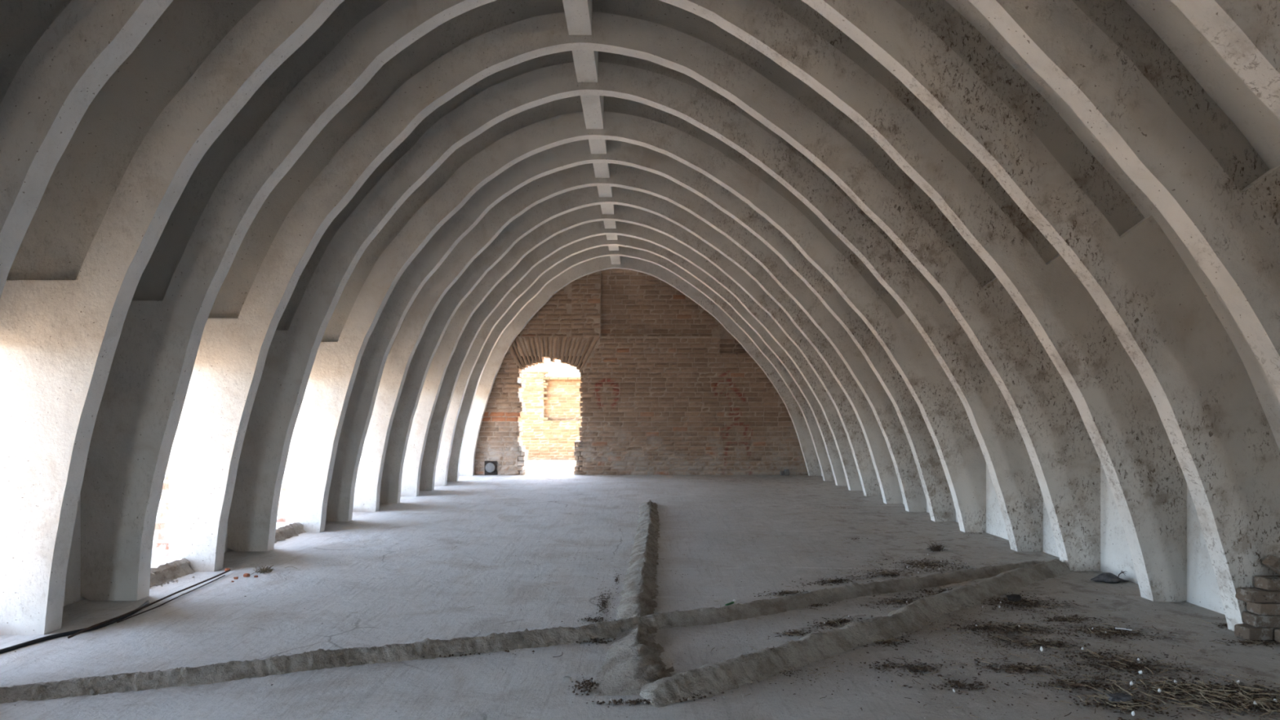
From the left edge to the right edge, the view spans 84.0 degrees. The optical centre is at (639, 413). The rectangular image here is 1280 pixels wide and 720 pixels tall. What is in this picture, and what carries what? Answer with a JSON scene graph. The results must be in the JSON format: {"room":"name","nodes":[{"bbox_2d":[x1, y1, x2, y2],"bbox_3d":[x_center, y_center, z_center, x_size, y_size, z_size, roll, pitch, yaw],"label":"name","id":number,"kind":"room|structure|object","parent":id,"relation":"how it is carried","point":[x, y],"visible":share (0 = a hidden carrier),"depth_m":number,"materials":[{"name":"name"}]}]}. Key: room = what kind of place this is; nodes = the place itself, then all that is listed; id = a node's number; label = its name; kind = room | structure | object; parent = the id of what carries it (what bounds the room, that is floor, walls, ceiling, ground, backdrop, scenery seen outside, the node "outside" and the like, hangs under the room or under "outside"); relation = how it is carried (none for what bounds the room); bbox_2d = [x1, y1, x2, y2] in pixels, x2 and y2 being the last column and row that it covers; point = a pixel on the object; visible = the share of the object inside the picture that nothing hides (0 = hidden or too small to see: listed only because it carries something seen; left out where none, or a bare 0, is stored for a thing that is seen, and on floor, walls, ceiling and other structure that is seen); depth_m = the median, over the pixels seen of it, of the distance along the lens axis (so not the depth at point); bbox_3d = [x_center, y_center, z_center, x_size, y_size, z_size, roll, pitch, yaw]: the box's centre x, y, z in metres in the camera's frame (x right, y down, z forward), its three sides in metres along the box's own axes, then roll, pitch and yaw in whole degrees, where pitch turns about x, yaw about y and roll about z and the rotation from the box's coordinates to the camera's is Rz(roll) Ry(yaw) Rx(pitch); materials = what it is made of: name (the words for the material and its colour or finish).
{"room":"abandoned vaulted attic","nodes":[
{"label":"abandoned vaulted attic","id":0,"kind":"room"},
{"bbox_2d":[63,460,285,606],"bbox_3d":[-3.474,0.327,3.056,0.360,1.760,20.112,0,0,0],"label":"wall","id":1,"kind":"structure","parent":0,"point":[160,548],"depth_m":4.98,"materials":[{"name":"paint"}]},
{"bbox_2d":[149,557,195,587],"bbox_3d":[-3.342,1.061,4.645,0.544,0.117,0.656,0,0,0],"label":"sill","id":2,"kind":"structure","parent":1,"relation":"attached to","point":[162,569],"depth_m":4.79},
{"bbox_2d":[274,521,306,543],"bbox_3d":[-3.338,1.060,6.216,0.552,0.118,0.800,0,0,0],"label":"sill","id":3,"kind":"structure","parent":1,"relation":"attached to","point":[284,530],"depth_m":6.40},
{"bbox_2d":[525,459,577,473],"bbox_3d":[0.000,1.137,10.000,120.000,0.001,100.000,0,0,0],"label":"ground","id":4,"kind":"structure","parent":0,"point":[535,466],"depth_m":15.21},
{"bbox_2d":[520,371,582,459],"bbox_3d":[-2.284,0.086,17.591,9.828,2.242,0.411,0,0,0],"label":"wall","id":5,"kind":"structure","parent":4,"relation":"on","point":[551,420],"depth_m":17.41,"materials":[{"name":"brick"}]},
{"bbox_2d":[0,472,1279,719],"bbox_3d":[-0.030,1.106,3.091,6.620,0.013,20.182,0,0,0],"label":"floor","id":6,"kind":"structure","parent":0,"point":[357,566],"depth_m":3.82,"materials":[{"name":"grey concrete"}]},
{"bbox_2d":[0,600,150,653],"bbox_3d":[-2.866,1.096,3.551,0.163,0.020,1.158,0,0,9],"label":"hose","id":7,"kind":"object","parent":6,"relation":"on","point":[69,633],"visible":0.94,"depth_m":3.51,"materials":[{"name":"black rubber"}]},
{"bbox_2d":[67,569,231,638],"bbox_3d":[-2.791,1.085,4.183,0.032,0.015,1.480,0,0,-2],"label":"rod","id":8,"kind":"object","parent":6,"relation":"on","point":[228,571],"visible":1,"depth_m":3.97,"materials":[{"name":"grey metal"}]},
{"bbox_2d":[116,574,225,622],"bbox_3d":[-2.766,1.099,4.285,0.033,0.011,1.096,0,0,-4],"label":"rod","id":9,"kind":"object","parent":6,"relation":"on","point":[224,575],"visible":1,"depth_m":4.15,"materials":[{"name":"grey metal"}]},
{"bbox_2d":[149,576,194,588],"bbox_3d":[-3.171,1.099,4.622,0.357,0.020,0.420,0,0,0],"label":"crumbs","id":10,"kind":"object","parent":6,"relation":"on","point":[161,582],"visible":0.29,"depth_m":4.63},
{"bbox_2d":[243,573,249,577],"bbox_3d":[-2.661,1.098,4.821,0.038,0.024,0.028,0,0,0],"label":"chip","id":11,"kind":"object","parent":6,"relation":"on","point":[246,575],"visible":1,"depth_m":4.81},
{"bbox_2d":[250,564,273,574],"bbox_3d":[-2.612,1.083,4.958,0.163,0.046,0.175,0,0,-12],"label":"tuft","id":12,"kind":"object","parent":6,"relation":"on","point":[264,570],"visible":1,"depth_m":4.95,"materials":[{"name":"plant"}]},
{"bbox_2d":[484,461,497,475],"bbox_3d":[-2.666,0.983,12.787,0.219,0.249,0.150,0,0,0],"label":"drain pipe","id":13,"kind":"object","parent":6,"relation":"on","point":[490,467],"visible":1,"depth_m":12.75,"materials":[{"name":"grey metal"}]},
{"bbox_2d":[0,560,1044,703],"bbox_3d":[0.253,1.078,3.883,6.221,0.097,0.419,0,0,-23],"label":"ridge","id":14,"kind":"object","parent":6,"relation":"on","point":[321,659],"visible":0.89,"depth_m":3.28,"materials":[{"name":"grey concrete"}]},
{"bbox_2d":[563,675,571,681],"bbox_3d":[-0.298,1.099,2.946,0.035,0.018,0.022,0,0,0],"label":"stone","id":15,"kind":"object","parent":6,"relation":"on","point":[566,678],"visible":1,"depth_m":2.94,"materials":[{"name":"white stone"}]},
{"bbox_2d":[422,637,733,706],"bbox_3d":[-0.445,1.101,3.207,1.819,0.017,0.780,0,0,23],"label":"crumbs","id":16,"kind":"object","parent":6,"relation":"on","point":[587,684],"visible":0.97,"depth_m":2.84,"materials":[{"name":"brown soil"}]},
{"bbox_2d":[554,559,621,624],"bbox_3d":[-0.267,1.103,4.469,0.373,0.012,1.815,0,0,0],"label":"leaf litter","id":17,"kind":"object","parent":6,"relation":"on","point":[602,602],"visible":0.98,"depth_m":4.06,"materials":[{"name":"plant"}]},
{"bbox_2d":[80,0,1186,601],"bbox_3d":[-0.033,-1.000,4.245,6.522,4.298,0.105,0,0,0],"label":"rib","id":18,"kind":"object","parent":6,"relation":"on","point":[140,408],"visible":0.84,"depth_m":4.19,"materials":[{"name":"paint"}]},
{"bbox_2d":[594,499,674,696],"bbox_3d":[0.013,1.073,5.732,0.398,0.106,5.907,0,0,0],"label":"ridge","id":19,"kind":"object","parent":6,"relation":"on","point":[633,661],"visible":0.93,"depth_m":3.52,"materials":[{"name":"grey concrete"}]},
{"bbox_2d":[168,0,1100,572],"bbox_3d":[-0.032,-1.000,5.031,6.523,4.299,0.105,0,0,0],"label":"rib","id":20,"kind":"object","parent":6,"relation":"on","point":[483,41],"visible":0.84,"depth_m":4.98,"materials":[{"name":"paint"}]},
{"bbox_2d":[227,50,1042,551],"bbox_3d":[-0.033,-1.001,5.743,6.523,4.297,0.105,0,0,0],"label":"rib","id":21,"kind":"object","parent":6,"relation":"on","point":[505,93],"visible":0.73,"depth_m":5.69,"materials":[{"name":"paint"}]},
{"bbox_2d":[285,95,986,532],"bbox_3d":[-0.033,-1.001,6.673,6.522,4.296,0.105,0,0,0],"label":"rib","id":22,"kind":"object","parent":6,"relation":"on","point":[310,461],"visible":0.84,"depth_m":6.62,"materials":[{"name":"paint"}]},
{"bbox_2d":[352,163,926,511],"bbox_3d":[-0.033,-1.001,8.045,6.523,4.298,0.105,0,0,0],"label":"rib","id":23,"kind":"object","parent":6,"relation":"on","point":[370,471],"visible":0.56,"depth_m":7.99,"materials":[{"name":"paint"}]},
{"bbox_2d":[0,0,1279,635],"bbox_3d":[-0.032,-1.001,3.601,6.525,4.298,0.105,0,0,0],"label":"rib","id":24,"kind":"object","parent":6,"relation":"on","point":[105,206],"visible":0.97,"depth_m":3.55,"materials":[{"name":"paint"}]},
{"bbox_2d":[0,0,1279,402],"bbox_3d":[-0.033,-1.000,2.888,6.522,4.298,0.105,0,0,0],"label":"rib","id":25,"kind":"object","parent":6,"relation":"on","point":[1108,64],"visible":1,"depth_m":2.83,"materials":[{"name":"paint"}]},
{"bbox_2d":[458,256,821,475],"bbox_3d":[-0.033,-1.000,12.680,6.522,4.298,0.105,0,0,0],"label":"rib","id":26,"kind":"object","parent":6,"relation":"on","point":[494,363],"visible":0.47,"depth_m":12.63,"materials":[{"name":"paint"}]},
{"bbox_2d":[325,139,955,521],"bbox_3d":[-0.032,-1.000,7.311,6.523,4.298,0.105,0,0,0],"label":"rib","id":27,"kind":"object","parent":6,"relation":"on","point":[357,416],"visible":0.44,"depth_m":7.26,"materials":[{"name":"paint"}]},
{"bbox_2d":[418,220,862,490],"bbox_3d":[-0.033,-1.001,10.247,6.522,4.297,0.105,0,0,0],"label":"rib","id":28,"kind":"object","parent":6,"relation":"on","point":[584,231],"visible":0.27,"depth_m":10.19,"materials":[{"name":"paint"}]},
{"bbox_2d":[434,235,847,485],"bbox_3d":[-0.033,-1.001,10.922,6.522,4.296,0.105,0,0,0],"label":"rib","id":29,"kind":"object","parent":6,"relation":"on","point":[443,459],"visible":0.37,"depth_m":10.87,"materials":[{"name":"paint"}]},
{"bbox_2d":[379,186,902,503],"bbox_3d":[-0.033,-1.001,8.763,6.523,4.298,0.105,0,0,0],"label":"rib","id":30,"kind":"object","parent":6,"relation":"on","point":[540,214],"visible":0.4,"depth_m":8.71,"materials":[{"name":"paint"}]},
{"bbox_2d":[447,245,835,481],"bbox_3d":[-0.032,-1.001,11.629,6.523,4.297,0.105,0,0,0],"label":"rib","id":31,"kind":"object","parent":6,"relation":"on","point":[571,261],"visible":0.35,"depth_m":11.58,"materials":[{"name":"paint"}]},
{"bbox_2d":[400,204,882,496],"bbox_3d":[-0.033,-1.000,9.509,6.522,4.298,0.105,0,0,0],"label":"rib","id":32,"kind":"object","parent":6,"relation":"on","point":[411,477],"visible":0.3,"depth_m":9.46,"materials":[{"name":"paint"}]},
{"bbox_2d":[14,521,1279,719],"bbox_3d":[-0.824,1.100,4.512,8.399,0.021,6.991,0,0,0],"label":"debris","id":33,"kind":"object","parent":6,"relation":"on","point":[998,637],"depth_m":3.24,"materials":[{"name":"concrete"}]},
{"bbox_2d":[724,599,736,605],"bbox_3d":[0.531,1.099,4.126,0.019,0.023,0.102,0,0,37],"label":"shard","id":34,"kind":"object","parent":6,"relation":"on","point":[734,600],"visible":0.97,"depth_m":4.12,"materials":[{"name":"green stone"}]},
{"bbox_2d":[779,470,784,475],"bbox_3d":[2.544,1.067,12.692,0.072,0.088,0.058,0,0,0],"label":"stone","id":35,"kind":"object","parent":6,"relation":"on","point":[781,473],"visible":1,"depth_m":12.67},
{"bbox_2d":[783,469,789,475],"bbox_3d":[2.627,1.053,12.692,0.096,0.117,0.077,0,0,0],"label":"stone","id":36,"kind":"object","parent":6,"relation":"on","point":[786,473],"visible":1,"depth_m":12.65,"materials":[{"name":"grey stone"}]},
{"bbox_2d":[639,558,1074,707],"bbox_3d":[1.549,1.071,3.913,3.872,0.106,0.324,0,0,-38],"label":"ridge","id":37,"kind":"object","parent":6,"relation":"on","point":[717,677],"visible":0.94,"depth_m":3.33,"materials":[{"name":"grey concrete"}]},
{"bbox_2d":[754,552,991,597],"bbox_3d":[1.639,1.097,5.027,2.278,0.022,1.007,0,0,-20],"label":"leaf litter","id":38,"kind":"object","parent":6,"relation":"on","point":[925,563],"visible":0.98,"depth_m":4.93,"materials":[{"name":"plant"}]},
{"bbox_2d":[767,581,1018,639],"bbox_3d":[1.415,1.099,4.135,1.888,0.021,0.856,0,0,-16],"label":"leaf litter","id":39,"kind":"object","parent":6,"relation":"on","point":[900,602],"visible":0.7,"depth_m":3.88,"materials":[{"name":"plant"}]},
{"bbox_2d":[925,541,946,551],"bbox_3d":[2.394,1.070,5.733,0.180,0.073,0.176,0,0,-37],"label":"tuft","id":40,"kind":"object","parent":6,"relation":"on","point":[935,548],"visible":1,"depth_m":5.72,"materials":[{"name":"green plant"}]},
{"bbox_2d":[711,479,1279,647],"bbox_3d":[2.195,1.099,7.689,1.537,0.022,8.894,0,0,-11],"label":"leaf litter","id":41,"kind":"object","parent":6,"relation":"on","point":[1256,642],"visible":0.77,"depth_m":3.43,"materials":[{"name":"plant"}]},
{"bbox_2d":[915,584,1155,636],"bbox_3d":[2.031,1.098,4.116,1.549,0.022,0.999,0,0,-20],"label":"leaf litter","id":42,"kind":"object","parent":6,"relation":"on","point":[1026,602],"visible":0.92,"depth_m":4.00,"materials":[{"name":"plant"}]},
{"bbox_2d":[1005,594,1021,601],"bbox_3d":[2.206,1.087,4.189,0.072,0.033,0.048,0,0,0],"label":"lump","id":43,"kind":"object","parent":42,"relation":"on","point":[1013,597],"visible":1,"depth_m":4.17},
{"bbox_2d":[857,616,1215,657],"bbox_3d":[1.869,1.096,3.574,2.021,0.026,0.734,0,0,-9],"label":"leaf litter","id":44,"kind":"object","parent":6,"relation":"on","point":[1101,630],"visible":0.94,"depth_m":3.56,"materials":[{"name":"plant"}]},
{"bbox_2d":[858,646,1235,702],"bbox_3d":[1.767,1.096,3.026,1.615,0.025,0.577,0,0,-11],"label":"debris","id":45,"kind":"object","parent":6,"relation":"on","point":[1073,684],"visible":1,"depth_m":3.06,"materials":[{"name":"plant"}]},
{"bbox_2d":[1090,570,1128,583],"bbox_3d":[3.083,1.067,4.669,0.243,0.076,0.108,0,0,0],"label":"stone","id":46,"kind":"object","parent":6,"relation":"on","point":[1108,577],"visible":1,"depth_m":4.64,"materials":[{"name":"grey stone"}]},
{"bbox_2d":[1115,627,1132,631],"bbox_3d":[2.464,1.098,3.620,0.072,0.006,0.012,0,0,28],"label":"plastic sliver","id":47,"kind":"object","parent":6,"relation":"on","point":[1115,628],"visible":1,"depth_m":3.62,"materials":[{"name":"white plastic"}]},
{"bbox_2d":[1044,668,1279,719],"bbox_3d":[2.277,1.095,2.742,1.593,0.030,0.652,0,0,0],"label":"debris","id":48,"kind":"object","parent":6,"relation":"on","point":[1204,692],"visible":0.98,"depth_m":2.75,"materials":[{"name":"plant"}]},
{"bbox_2d":[1106,693,1133,703],"bbox_3d":[1.839,1.091,2.722,0.080,0.027,0.048,0,0,0],"label":"lump","id":49,"kind":"object","parent":48,"relation":"on","point":[1117,697],"visible":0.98,"depth_m":2.71,"materials":[{"name":"grey stone"}]},
{"bbox_2d":[1169,0,1279,119],"bbox_3d":[-0.032,-1.000,2.245,6.524,4.298,0.105,0,0,0],"label":"rib","id":50,"kind":"object","parent":6,"relation":"on","point":[1246,33],"visible":1,"depth_m":2.22,"materials":[{"name":"paint"}]},
{"bbox_2d":[1234,623,1275,640],"bbox_3d":[3.020,1.073,3.492,0.142,0.061,0.088,0,0,-6],"label":"brick","id":51,"kind":"object","parent":6,"relation":"on","point":[1245,631],"visible":0.87,"depth_m":3.45,"materials":[{"name":"brick"}]},
{"bbox_2d":[1242,611,1279,627],"bbox_3d":[3.103,1.013,3.496,0.207,0.060,0.087,0,0,3],"label":"brick","id":52,"kind":"object","parent":51,"relation":"on","point":[1255,620],"visible":0.88,"depth_m":3.46,"materials":[{"name":"brick"}]},
{"bbox_2d":[1246,602,1279,615],"bbox_3d":[3.113,0.953,3.497,0.197,0.059,0.084,0,0,-1],"label":"brick","id":53,"kind":"object","parent":52,"relation":"on","point":[1260,608],"visible":0.81,"depth_m":3.46,"materials":[{"name":"brick"}]},
{"bbox_2d":[1235,586,1279,603],"bbox_3d":[3.085,0.893,3.497,0.243,0.059,0.088,0,0,1],"label":"brick","id":54,"kind":"object","parent":53,"relation":"on","point":[1251,594],"visible":0.95,"depth_m":3.46,"materials":[{"name":"brick"}]},
{"bbox_2d":[1253,575,1279,591],"bbox_3d":[3.132,0.833,3.497,0.168,0.059,0.083,0,0,-2],"label":"brick","id":55,"kind":"object","parent":54,"relation":"on","point":[1271,583],"visible":1,"depth_m":3.47,"materials":[{"name":"brick"}]},
{"bbox_2d":[1262,555,1279,575],"bbox_3d":[3.148,0.754,3.490,0.132,0.112,0.073,0,0,0],"label":"brick","id":56,"kind":"object","parent":55,"relation":"on","point":[1273,562],"visible":1,"depth_m":3.48,"materials":[{"name":"brick"}]},
{"bbox_2d":[1274,628,1279,642],"bbox_3d":[3.145,1.074,3.415,0.142,0.061,0.072,0,0,0],"label":"brick","id":57,"kind":"object","parent":6,"relation":"on","point":[1277,632],"visible":1,"depth_m":3.43,"materials":[{"name":"brick"}]},
{"bbox_2d":[474,268,808,475],"bbox_3d":[-0.007,-0.843,12.957,7.160,4.100,0.411,0,0,0],"label":"wall","id":58,"kind":"structure","parent":0,"point":[666,388],"depth_m":12.77,"materials":[{"name":"brick"}]},
{"bbox_2d":[821,463,1224,614],"bbox_3d":[3.428,0.719,3.056,0.400,0.976,20.112,0,0,0],"label":"wall","id":59,"kind":"structure","parent":0,"point":[1202,587],"depth_m":4.78,"materials":[{"name":"white paint"}]},
{"bbox_2d":[945,0,1279,463],"bbox_3d":[-0.034,-1.474,3.056,6.828,3.650,20.112,0,0,0],"label":"rib","id":60,"kind":"structure","parent":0,"point":[1260,126],"depth_m":3.47,"materials":[{"name":"paint"}]},
{"bbox_2d":[562,0,620,264],"bbox_3d":[-0.413,-2.956,5.724,0.164,0.622,13.847,0,0,0],"label":"ridge beam","id":61,"kind":"structure","parent":60,"relation":"attached to","point":[578,13],"depth_m":5.94,"materials":[{"name":"paint"}]}
]}

